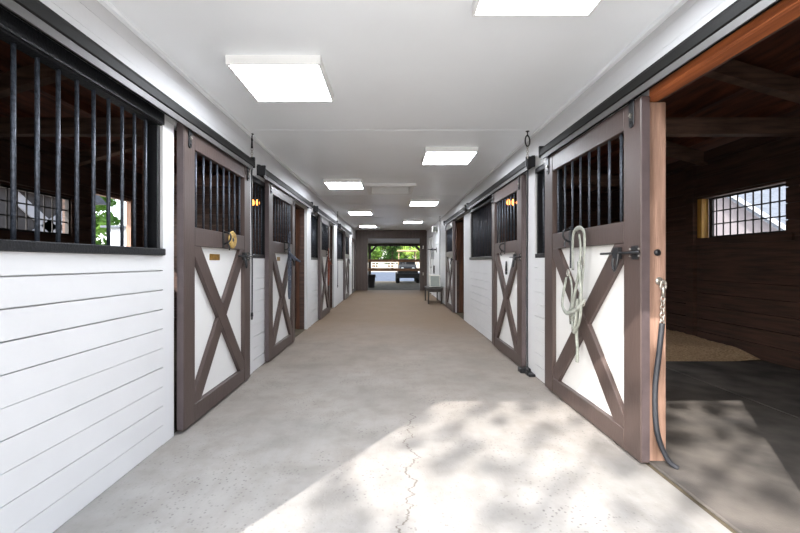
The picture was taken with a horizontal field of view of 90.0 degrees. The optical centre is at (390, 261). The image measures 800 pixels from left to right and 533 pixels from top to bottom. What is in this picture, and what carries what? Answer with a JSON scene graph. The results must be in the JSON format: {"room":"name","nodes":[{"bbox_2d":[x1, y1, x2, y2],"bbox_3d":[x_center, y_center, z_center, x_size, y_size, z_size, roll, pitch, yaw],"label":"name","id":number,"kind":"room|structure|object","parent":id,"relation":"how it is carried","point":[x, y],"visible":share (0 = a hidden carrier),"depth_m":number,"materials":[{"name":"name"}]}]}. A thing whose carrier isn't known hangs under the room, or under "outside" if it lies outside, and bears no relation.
{"room":"farm building","nodes":[
{"label":"farm building","id":0,"kind":"room"},
{"bbox_2d":[0,137,176,276],"bbox_3d":[-4.450,-0.180,8.600,0.220,2.700,15.800,0,0,0],"label":"wall","id":1,"kind":"structure","parent":0,"point":[24,145],"depth_m":5.43,"materials":[{"name":"brown wood"}]},
{"bbox_2d":[0,184,69,235],"bbox_3d":[-4.475,-0.625,5.020,0.050,0.530,1.060,0,0,0],"label":"window","id":2,"kind":"structure","parent":1,"relation":"in","point":[67,200],"depth_m":5.00,"materials":[{"name":"clear glass"}]},
{"bbox_2d":[90,191,131,246],"bbox_3d":[-4.490,-0.645,6.405,0.080,0.850,0.990,0,0,0],"label":"window","id":3,"kind":"structure","parent":1,"relation":"in","point":[128,201],"depth_m":6.84,"materials":[{"name":"brown wood"}]},
{"bbox_2d":[0,40,298,208],"bbox_3d":[-3.250,-1.931,8.600,3.700,1.202,16.600,0,0,0],"label":"ceiling","id":4,"kind":"structure","parent":0,"point":[24,62],"depth_m":4.26,"materials":[{"name":"brown wood"}]},
{"bbox_2d":[0,0,355,532],"bbox_3d":[-1.525,-0.630,8.600,0.130,3.600,15.800,0,0,0],"label":"wall","id":5,"kind":"structure","parent":0,"point":[87,340],"depth_m":2.01,"materials":[{"name":"white paint"}]},
{"bbox_2d":[0,7,165,254],"bbox_3d":[-1.494,-0.495,1.755,0.112,0.906,1.610,0,0,0],"label":"window grille","id":6,"kind":"object","parent":5,"relation":"in","point":[19,35],"visible":1,"depth_m":1.91,"materials":[{"name":"black metal"}]},
{"bbox_2d":[0,0,254,169],"bbox_3d":[-1.411,-0.990,2.375,0.097,0.148,3.290,0,0,0],"label":"door track","id":7,"kind":"object","parent":5,"relation":"attached to","point":[36,14],"visible":0.88,"depth_m":1.94,"materials":[{"name":"metal"}]},
{"bbox_2d":[177,122,252,430],"bbox_3d":[-1.395,0.094,3.358,0.120,2.108,1.294,0,0,0],"label":"door","id":8,"kind":"structure","parent":7,"relation":"hanging from","point":[213,277],"depth_m":3.12,"materials":[{"name":"brown paint"}]},
{"bbox_2d":[228,231,236,248],"bbox_3d":[-1.389,-0.195,3.505,0.028,0.156,0.156,0,0,0],"label":"disc","id":9,"kind":"object","parent":8,"relation":"hanging from","point":[233,242],"visible":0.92,"depth_m":3.49,"materials":[{"name":"metal"}]},
{"bbox_2d":[253,176,264,257],"bbox_3d":[-1.505,-0.480,4.485,0.090,0.876,0.524,0,0,0],"label":"window grille","id":10,"kind":"object","parent":5,"relation":"in","point":[256,181],"visible":0.48,"depth_m":4.64,"materials":[{"name":"black metal"}]},
{"bbox_2d":[257,164,312,208],"bbox_3d":[-1.411,-0.990,5.670,0.097,0.148,2.660,0,0,0],"label":"door track","id":11,"kind":"object","parent":5,"relation":"attached to","point":[262,171],"visible":1,"depth_m":5.00,"materials":[{"name":"metal"}]},
{"bbox_2d":[265,180,295,361],"bbox_3d":[-1.395,0.094,5.238,0.120,2.108,1.264,0,0,0],"label":"door","id":12,"kind":"structure","parent":11,"relation":"hanging from","point":[279,310],"depth_m":5.05,"materials":[{"name":"wood"}]},
{"bbox_2d":[288,206,300,298],"bbox_3d":[-1.295,-0.125,5.343,0.174,1.250,0.172,0,0,0],"label":"halter","id":13,"kind":"object","parent":12,"relation":"hanging from","point":[290,254],"visible":0.97,"depth_m":5.33,"materials":[{"name":"grey fabric"}]},
{"bbox_2d":[296,209,298,328],"bbox_3d":[-1.584,0.125,7.045,0.152,2.090,0.150,0,0,0],"label":"trim","id":14,"kind":"structure","parent":5,"relation":"attached to","point":[297,210],"depth_m":6.97,"materials":[{"name":"brown wood"}]},
{"bbox_2d":[311,212,317,259],"bbox_3d":[-1.505,-0.480,7.700,0.090,0.876,0.794,0,0,0],"label":"window grille","id":15,"kind":"object","parent":5,"relation":"in","point":[314,218],"visible":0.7,"depth_m":7.86,"materials":[{"name":"black metal"}]},
{"bbox_2d":[313,205,337,225],"bbox_3d":[-1.411,-0.990,8.860,0.097,0.148,2.760,0,0,0],"label":"door track","id":16,"kind":"object","parent":5,"relation":"attached to","point":[316,209],"visible":1,"depth_m":8.20,"materials":[{"name":"metal"}]},
{"bbox_2d":[318,214,330,319],"bbox_3d":[-1.395,0.094,8.593,0.120,2.108,1.274,0,0,0],"label":"door","id":17,"kind":"structure","parent":16,"relation":"hanging from","point":[323,288],"depth_m":8.46,"materials":[{"name":"wood"}]},
{"bbox_2d":[328,248,331,285],"bbox_3d":[-1.331,0.106,8.705,0.102,0.826,0.158,0,0,0],"label":"halter","id":18,"kind":"object","parent":17,"relation":"hanging from","point":[329,262],"visible":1,"depth_m":8.68,"materials":[{"name":"fabric"}]},
{"bbox_2d":[338,229,342,260],"bbox_3d":[-1.505,-0.480,11.500,0.090,0.876,1.394,0,0,0],"label":"window grille","id":19,"kind":"object","parent":5,"relation":"in","point":[340,233],"visible":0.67,"depth_m":11.87,"materials":[{"name":"black metal"}]},
{"bbox_2d":[338,223,351,234],"bbox_3d":[-1.411,-0.990,12.375,0.097,0.148,2.890,0,0,0],"label":"door track","id":20,"kind":"object","parent":5,"relation":"attached to","point":[340,226],"visible":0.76,"depth_m":11.79,"materials":[{"name":"metal"}]},
{"bbox_2d":[343,231,349,299],"bbox_3d":[-1.410,0.094,12.853,0.090,2.108,1.314,0,0,0],"label":"door","id":21,"kind":"structure","parent":20,"relation":"hanging from","point":[346,261],"depth_m":12.35,"materials":[{"name":"wood"}]},
{"bbox_2d":[351,238,354,292],"bbox_3d":[-1.475,0.135,15.575,0.070,2.070,1.230,0,0,0],"label":"door","id":22,"kind":"structure","parent":5,"relation":"in","point":[353,240],"depth_m":15.79,"materials":[{"name":"brown paint"}]},
{"bbox_2d":[97,0,687,230],"bbox_3d":[0.007,-1.310,8.600,2.935,0.024,15.800,0,0,0],"label":"trim","id":23,"kind":"structure","parent":5,"relation":"attached to","point":[105,3],"depth_m":3.05,"materials":[{"name":"paint"}]},
{"bbox_2d":[174,187,296,327],"bbox_3d":[-3.007,-0.107,7.145,2.655,2.555,0.050,0,0,0],"label":"wall","id":24,"kind":"structure","parent":0,"point":[199,189],"depth_m":7.12,"materials":[{"name":"brown wood"}]},
{"bbox_2d":[253,186,259,205],"bbox_3d":[-2.050,-1.014,6.150,0.206,0.292,0.055,0,0,0],"label":"lamp","id":25,"kind":"object","parent":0,"point":[257,186],"visible":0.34,"depth_m":6.14,"materials":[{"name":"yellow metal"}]},
{"bbox_2d":[253,224,322,276],"bbox_3d":[-3.007,-0.107,10.475,2.655,2.555,0.050,0,0,0],"label":"wall","id":26,"kind":"structure","parent":0,"point":[322,224],"depth_m":10.45,"materials":[{"name":"brown wood"}]},
{"bbox_2d":[356,230,426,289],"bbox_3d":[0.000,-0.640,16.554,9.200,3.620,0.152,0,0,0],"label":"wall","id":27,"kind":"structure","parent":0,"point":[361,235],"depth_m":16.50,"materials":[{"name":"paint"}]},
{"bbox_2d":[366,237,421,289],"bbox_3d":[0.117,0.065,16.492,2.287,2.210,0.015,0,0,0],"label":"trim","id":28,"kind":"structure","parent":27,"relation":"attached to","point":[366,237],"depth_m":16.48,"materials":[{"name":"paint"}]},
{"bbox_2d":[108,0,676,229],"bbox_3d":[0.007,-1.346,8.600,3.135,0.048,15.800,0,0,0],"label":"ceiling","id":29,"kind":"structure","parent":0,"point":[389,64],"depth_m":2.76,"materials":[{"name":"paint"}]},
{"bbox_2d":[251,133,253,319],"bbox_3d":[-1.430,-0.362,4.115,0.035,1.920,0.035,0,0,45],"label":"tie","id":30,"kind":"object","parent":29,"relation":"hanging from","point":[251,133],"visible":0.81,"depth_m":4.11,"materials":[{"name":"black fabric"}]},
{"bbox_2d":[225,55,333,101],"bbox_3d":[-0.755,-1.294,2.860,0.610,0.060,0.610,0,0,0],"label":"ceiling light","id":31,"kind":"object","parent":29,"relation":"attached to","point":[268,78],"visible":1,"depth_m":2.75,"materials":[{"name":"white plastic"}]},
{"bbox_2d":[337,212,337,287],"bbox_3d":[-1.400,-0.322,10.500,0.035,2.000,0.035,0,0,45],"label":"tie","id":32,"kind":"object","parent":29,"relation":"hanging from","point":[337,212],"visible":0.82,"depth_m":10.49,"materials":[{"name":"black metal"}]},
{"bbox_2d":[323,179,363,188],"bbox_3d":[-0.770,-1.294,6.650,0.610,0.060,0.610,0,0,0],"label":"ceiling light","id":33,"kind":"object","parent":29,"relation":"attached to","point":[330,183],"visible":0.96,"depth_m":6.46,"materials":[{"name":"white plastic"}]},
{"bbox_2d":[326,183,362,188],"bbox_3d":[-0.770,-1.271,6.650,0.574,0.008,0.574,0,0,0],"label":"diffuser","id":34,"kind":"object","parent":33,"relation":"attached to","point":[330,185],"depth_m":6.62,"materials":[{"name":"white plastic"}]},
{"bbox_2d":[347,210,372,214],"bbox_3d":[-0.800,-1.294,10.450,0.610,0.060,0.610,0,0,0],"label":"ceiling light","id":35,"kind":"object","parent":29,"relation":"attached to","point":[351,212],"visible":1,"depth_m":10.24,"materials":[{"name":"white plastic"}]},
{"bbox_2d":[349,212,371,214],"bbox_3d":[-0.800,-1.271,10.450,0.574,0.008,0.574,0,0,0],"label":"diffuser","id":36,"kind":"object","parent":35,"relation":"attached to","point":[351,213],"depth_m":10.45,"materials":[{"name":"white plastic"}]},
{"bbox_2d":[359,224,376,227],"bbox_3d":[-0.830,-1.294,14.400,0.610,0.060,0.610,0,0,0],"label":"ceiling light","id":37,"kind":"object","parent":29,"relation":"attached to","point":[360,225],"visible":1,"depth_m":14.26,"materials":[{"name":"white plastic"}]},
{"bbox_2d":[364,183,415,194],"bbox_3d":[-0.015,-1.438,7.230,0.879,0.325,1.040,0,0,0],"label":"attic opening","id":38,"kind":"object","parent":29,"relation":"attached to","point":[375,188],"visible":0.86,"depth_m":7.68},
{"bbox_2d":[403,220,422,222],"bbox_3d":[0.700,-1.294,12.800,0.610,0.060,0.610,0,0,0],"label":"ceiling light","id":39,"kind":"object","parent":29,"relation":"attached to","point":[404,221],"visible":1,"depth_m":12.49,"materials":[{"name":"white plastic"}]},
{"bbox_2d":[409,199,438,205],"bbox_3d":[0.710,-1.294,8.720,0.610,0.060,0.610,0,0,0],"label":"ceiling light","id":40,"kind":"object","parent":29,"relation":"attached to","point":[413,202],"visible":1,"depth_m":8.52,"materials":[{"name":"white plastic"}]},
{"bbox_2d":[410,202,437,205],"bbox_3d":[0.710,-1.271,8.720,0.574,0.008,0.574,0,0,0],"label":"diffuser","id":41,"kind":"object","parent":40,"relation":"attached to","point":[411,203],"depth_m":8.66,"materials":[{"name":"white plastic"}]},
{"bbox_2d":[421,147,477,164],"bbox_3d":[0.700,-1.294,4.900,0.610,0.060,0.610,0,0,0],"label":"ceiling light","id":42,"kind":"object","parent":29,"relation":"attached to","point":[431,155],"visible":1,"depth_m":4.76,"materials":[{"name":"white plastic"}]},
{"bbox_2d":[423,152,475,163],"bbox_3d":[0.700,-1.271,4.900,0.574,0.008,0.574,0,0,0],"label":"diffuser","id":43,"kind":"object","parent":42,"relation":"attached to","point":[428,157],"depth_m":4.85,"materials":[{"name":"white plastic"}]},
{"bbox_2d":[525,131,529,374],"bbox_3d":[1.375,-0.092,4.030,0.065,2.460,0.038,0,0,0],"label":"tie","id":44,"kind":"object","parent":29,"relation":"hanging from","point":[527,135],"visible":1,"depth_m":4.02,"materials":[{"name":"black fabric"}]},
{"bbox_2d":[472,0,602,16],"bbox_3d":[0.720,-1.294,1.760,0.610,0.060,0.610,0,0,0],"label":"ceiling light","id":45,"kind":"object","parent":29,"relation":"attached to","point":[480,8],"visible":1,"depth_m":2.00,"materials":[{"name":"white plastic"}]},
{"bbox_2d":[368,239,419,273],"bbox_3d":[0.000,-0.030,18.665,9.200,2.400,4.070,0,0,0],"label":"ceiling","id":46,"kind":"structure","parent":0,"point":[371,242],"depth_m":20.38,"materials":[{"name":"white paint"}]},
{"bbox_2d":[53,281,799,532],"bbox_3d":[0.000,1.232,12.530,12.000,0.125,23.940,0,0,0],"label":"floor","id":47,"kind":"structure","parent":0,"point":[391,412],"depth_m":2.43,"materials":[{"name":"concrete"}]},
{"bbox_2d":[368,274,376,287],"bbox_3d":[-0.900,0.870,18.300,0.450,0.600,0.398,0,0,39],"label":"bin","id":48,"kind":"object","parent":47,"relation":"on","point":[371,277],"visible":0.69,"depth_m":18.16,"materials":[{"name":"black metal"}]},
{"bbox_2d":[368,259,419,270],"bbox_3d":[0.117,0.470,16.758,2.387,1.400,0.125,0,0,0],"label":"rails","id":49,"kind":"object","parent":47,"relation":"on","point":[369,260],"visible":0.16,"depth_m":16.70,"materials":[{"name":"brown wood"}]},
{"bbox_2d":[395,250,419,282],"bbox_3d":[0.930,0.230,22.840,1.340,1.880,2.320,0,0,0],"label":"utility cart","id":50,"kind":"object","parent":47,"relation":"on","point":[399,274],"visible":0.84,"depth_m":21.97,"materials":[{"name":"black metal"}]},
{"bbox_2d":[398,264,416,267],"bbox_3d":[0.930,0.295,22.297,1.063,0.310,0.799,0,0,0],"label":"hood","id":51,"kind":"object","parent":50,"relation":"attached to","point":[400,265],"depth_m":22.35,"materials":[{"name":"black metal"}]},
{"bbox_2d":[424,286,442,303],"bbox_3d":[1.225,0.950,11.650,0.420,0.440,1.100,0,0,0],"label":"bench","id":52,"kind":"object","parent":47,"relation":"on","point":[432,289],"visible":0.97,"depth_m":11.14,"materials":[{"name":"black wood"}]},
{"bbox_2d":[429,275,439,287],"bbox_3d":[1.250,0.549,11.545,0.300,0.360,0.350,0,0,0],"label":"box","id":53,"kind":"object","parent":52,"relation":"on","point":[434,280],"visible":1,"depth_m":11.37,"materials":[{"name":"plastic"}]},
{"bbox_2d":[518,366,535,376],"bbox_3d":[1.415,1.145,4.180,0.110,0.050,0.240,0,0,0],"label":"guide","id":54,"kind":"object","parent":47,"relation":"on","point":[522,369],"visible":0.88,"depth_m":4.20,"materials":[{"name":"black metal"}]},
{"bbox_2d":[666,329,759,360],"bbox_3d":[3.022,1.107,6.300,2.645,0.119,3.200,0,0,0],"label":"bedding","id":55,"kind":"object","parent":47,"relation":"on","point":[680,346],"visible":0.09,"depth_m":5.04,"materials":[{"name":"brown wood"}]},
{"bbox_2d":[649,368,799,532],"bbox_3d":[2.263,1.166,2.930,1.525,0.016,3.460,0,0,0],"label":"rubber mat","id":56,"kind":"object","parent":47,"relation":"on","point":[737,456],"visible":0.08,"depth_m":2.39,"materials":[{"name":"black rubber"}]},
{"bbox_2d":[666,361,799,418],"bbox_3d":[3.697,1.166,2.930,1.325,0.016,3.460,0,0,0],"label":"rubber mat","id":57,"kind":"object","parent":47,"relation":"on","point":[775,386],"visible":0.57,"depth_m":3.94,"materials":[{"name":"black rubber"}]},
{"bbox_2d":[455,219,491,304],"bbox_3d":[2.967,-0.107,11.025,2.735,2.555,0.050,0,0,0],"label":"wall","id":58,"kind":"structure","parent":0,"point":[462,220],"depth_m":11.00,"materials":[{"name":"brown wood"}]},
{"bbox_2d":[478,192,607,255],"bbox_3d":[2.967,-0.107,7.975,2.735,2.555,0.050,0,0,0],"label":"wall","id":59,"kind":"structure","parent":0,"point":[603,195],"depth_m":7.95,"materials":[{"name":"brown wood"}]},
{"bbox_2d":[427,0,799,382],"bbox_3d":[1.540,-0.630,8.600,0.130,3.600,15.800,0,0,0],"label":"wall","id":60,"kind":"structure","parent":0,"point":[692,15],"depth_m":4.03,"materials":[{"name":"white paint"}]},
{"bbox_2d":[429,236,432,294],"bbox_3d":[1.488,0.130,14.850,0.135,2.080,1.280,0,0,0],"label":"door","id":61,"kind":"structure","parent":60,"relation":"in","point":[430,238],"depth_m":15.24,"materials":[{"name":"wood"}]},
{"bbox_2d":[427,247,436,258],"bbox_3d":[1.347,-0.279,12.902,0.267,0.381,0.255,0,0,43],"label":"rack","id":62,"kind":"object","parent":60,"relation":"attached to","point":[432,249],"visible":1,"depth_m":12.88,"materials":[{"name":"black metal"}]},
{"bbox_2d":[432,226,437,231],"bbox_3d":[1.395,-1.050,12.747,0.160,0.180,0.186,0,0,0],"label":"electrical box","id":63,"kind":"object","parent":60,"relation":"attached to","point":[434,228],"depth_m":12.66,"materials":[{"name":"white plastic"}]},
{"bbox_2d":[443,205,467,225],"bbox_3d":[1.425,-1.020,9.025,0.097,0.148,2.990,0,0,0],"label":"door track","id":64,"kind":"object","parent":60,"relation":"attached to","point":[463,210],"visible":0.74,"depth_m":8.59,"materials":[{"name":"metal"}]},
{"bbox_2d":[445,220,454,311],"bbox_3d":[1.420,0.094,9.747,0.090,2.108,1.314,0,0,0],"label":"door","id":65,"kind":"structure","parent":64,"relation":"hanging from","point":[449,228],"depth_m":9.68,"materials":[{"name":"wood"}]},
{"bbox_2d":[456,222,462,311],"bbox_3d":[1.597,0.125,9.345,0.147,2.090,0.150,0,0,0],"label":"trim","id":66,"kind":"structure","parent":60,"relation":"attached to","point":[459,225],"depth_m":9.27,"materials":[{"name":"brown wood"}]},
{"bbox_2d":[469,195,491,259],"bbox_3d":[1.510,-0.512,6.565,0.110,0.941,1.770,0,0,0],"label":"barred window","id":67,"kind":"structure","parent":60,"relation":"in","point":[474,210],"depth_m":6.78,"materials":[{"name":"black metal"}]},
{"bbox_2d":[466,155,534,209],"bbox_3d":[1.425,-1.020,5.700,0.097,0.148,3.240,0,0,0],"label":"door track","id":68,"kind":"object","parent":60,"relation":"attached to","point":[520,169],"visible":0.96,"depth_m":4.87,"materials":[{"name":"metal"}]},
{"bbox_2d":[492,175,525,365],"bbox_3d":[1.405,0.094,4.977,0.120,2.108,1.294,0,0,0],"label":"door","id":69,"kind":"structure","parent":68,"relation":"hanging from","point":[509,290],"depth_m":4.82,"materials":[{"name":"wood"}]},
{"bbox_2d":[535,163,544,257],"bbox_3d":[1.520,-0.496,3.963,0.090,0.906,0.239,0,0,0],"label":"barred window","id":70,"kind":"structure","parent":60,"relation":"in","point":[540,171],"depth_m":4.06,"materials":[{"name":"black metal"}]},
{"bbox_2d":[559,168,562,232],"bbox_3d":[1.520,-0.532,3.471,0.090,0.547,0.061,0,0,0],"label":"bar","id":71,"kind":"object","parent":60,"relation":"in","point":[561,170],"depth_m":3.62,"materials":[{"name":"black metal"}]},
{"bbox_2d":[654,249,660,255],"bbox_3d":[1.550,-0.055,2.323,0.040,0.040,0.014,0,0,0],"label":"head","id":72,"kind":"object","parent":60,"relation":"attached to","point":[657,252],"visible":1,"depth_m":2.32},
{"bbox_2d":[650,102,665,460],"bbox_3d":[1.542,0.117,2.400,0.127,2.105,0.140,0,0,0],"label":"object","id":73,"kind":"structure","parent":60,"relation":"attached to","point":[657,109],"depth_m":2.33,"materials":[{"name":"brown wood"}]},
{"bbox_2d":[538,0,781,159],"bbox_3d":[1.425,-1.020,2.235,0.097,0.148,3.010,0,0,0],"label":"door track","id":74,"kind":"object","parent":60,"relation":"attached to","point":[739,13],"visible":0.9,"depth_m":1.99,"materials":[{"name":"metal"}]},
{"bbox_2d":[545,96,649,462],"bbox_3d":[1.415,0.094,2.992,0.120,2.108,1.446,0,0,0],"label":"door","id":75,"kind":"structure","parent":74,"relation":"hanging from","point":[609,385],"depth_m":2.66,"materials":[{"name":"wood"}]},
{"bbox_2d":[561,226,585,362],"bbox_3d":[1.364,0.241,3.000,0.070,1.007,0.366,0,0,5],"label":"halter","id":76,"kind":"object","parent":75,"relation":"hanging from","point":[575,321],"visible":1,"depth_m":2.93,"materials":[{"name":"fabric"}]},
{"bbox_2d":[652,277,678,469],"bbox_3d":[1.550,0.627,2.279,0.128,1.078,0.103,0,0,0],"label":"strap","id":77,"kind":"object","parent":60,"relation":"hanging from","point":[658,280],"visible":1,"depth_m":2.27,"materials":[{"name":"leather"}]},
{"bbox_2d":[649,0,799,101],"bbox_3d":[1.512,-0.959,1.730,0.097,0.046,1.460,0,0,0],"label":"trim","id":78,"kind":"structure","parent":60,"relation":"attached to","point":[783,12],"depth_m":1.75,"materials":[{"name":"brown wood"}]},
{"bbox_2d":[563,19,799,191],"bbox_3d":[3.250,-1.931,8.600,3.700,1.202,16.600,0,0,0],"label":"ceiling","id":79,"kind":"structure","parent":0,"point":[755,93],"depth_m":4.15,"materials":[{"name":"brown wood"}]},
{"bbox_2d":[591,137,799,369],"bbox_3d":[4.450,-0.180,8.600,0.220,2.700,15.800,0,0,0],"label":"wall","id":80,"kind":"structure","parent":0,"point":[742,292],"depth_m":5.10,"materials":[{"name":"brown wood"}]},
{"bbox_2d":[697,184,785,237],"bbox_3d":[4.492,-0.623,5.135,0.135,0.555,1.289,0,0,0],"label":"window","id":81,"kind":"structure","parent":80,"relation":"in","point":[705,207],"depth_m":5.35,"materials":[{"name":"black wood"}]},
{"label":"outside","id":82,"kind":"structure","parent":0,"visible":0},
{"bbox_2d":[371,272,419,280],"bbox_3d":[0.000,1.182,35.750,28.000,0.016,22.500,0,0,0],"label":"driveway","id":83,"kind":"structure","parent":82,"point":[381,276],"depth_m":30.30,"materials":[{"name":"concrete"}]},
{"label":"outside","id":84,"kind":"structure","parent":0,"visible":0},
{"bbox_3d":[0.000,1.382,-7.750,120.000,0.175,64.500,0,0,0],"label":"ground","id":85,"kind":"structure","parent":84,"visible":0},
{"bbox_2d":[0,187,105,232],"bbox_3d":[-8.450,-0.560,8.250,2.900,3.700,3.300,0,0,0],"label":"shed","id":86,"kind":"object","parent":85,"relation":"on","point":[21,195],"visible":0.17,"depth_m":7.97,"materials":[{"name":"grey"}]},
{"bbox_2d":[96,196,119,244],"bbox_3d":[-13.275,-1.913,16.027,3.924,6.421,4.205,0,0,-24],"label":"leafy tree","id":87,"kind":"object","parent":85,"relation":"on","point":[101,218],"visible":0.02,"depth_m":16.44,"materials":[{"name":"green plant"}]},
{"bbox_2d":[100,225,125,245],"bbox_3d":[-9.100,-0.125,16.300,3.900,2.830,2.200,0,0,0],"label":"outbuilding","id":88,"kind":"structure","parent":85,"relation":"on","point":[115,229],"depth_m":15.40,"materials":[{"name":"grey"}]},
{"bbox_2d":[714,186,786,235],"bbox_3d":[18.150,-1.910,17.500,8.500,6.400,28.600,0,0,0],"label":"house","id":89,"kind":"structure","parent":85,"relation":"on","point":[774,191],"depth_m":16.20,"materials":[{"name":"grey"}]},
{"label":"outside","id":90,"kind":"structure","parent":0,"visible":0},
{"bbox_2d":[371,265,419,271],"bbox_3d":[0.000,1.330,82.250,120.000,0.280,115.500,0,0,0],"label":"paddock","id":91,"kind":"structure","parent":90,"point":[371,265],"depth_m":105.78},
{"bbox_2d":[371,246,389,266],"bbox_3d":[-2.908,-3.488,63.752,5.704,9.372,5.932,0,0,0],"label":"leafy tree","id":92,"kind":"object","parent":91,"relation":"on","point":[378,248],"visible":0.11,"depth_m":63.78,"materials":[{"name":"green plant"}]},
{"bbox_2d":[378,246,402,266],"bbox_3d":[0.009,-4.362,69.045,6.464,11.120,6.184,0,0,-42],"label":"leafy tree","id":93,"kind":"object","parent":91,"relation":"on","point":[391,254],"visible":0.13,"depth_m":68.19,"materials":[{"name":"green plant"}]},
{"bbox_2d":[371,262,419,267],"bbox_3d":[0.600,0.565,57.985,19.600,1.250,0.150,0,0,0],"label":"fence","id":94,"kind":"object","parent":91,"relation":"on","point":[378,264],"visible":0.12,"depth_m":57.91,"materials":[{"name":"white wood"}]},
{"bbox_2d":[396,246,412,258],"bbox_3d":[2.500,-3.489,78.270,5.798,9.372,5.932,0,0,-15],"label":"leafy tree","id":95,"kind":"object","parent":91,"relation":"on","point":[401,255],"visible":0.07,"depth_m":77.84,"materials":[{"name":"green plant"}]},
{"bbox_2d":[401,246,419,258],"bbox_3d":[3.229,-2.889,60.443,5.117,8.172,5.403,0,0,36],"label":"leafy tree","id":96,"kind":"object","parent":91,"relation":"on","point":[410,254],"visible":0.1,"depth_m":59.83,"materials":[{"name":"green plant"}]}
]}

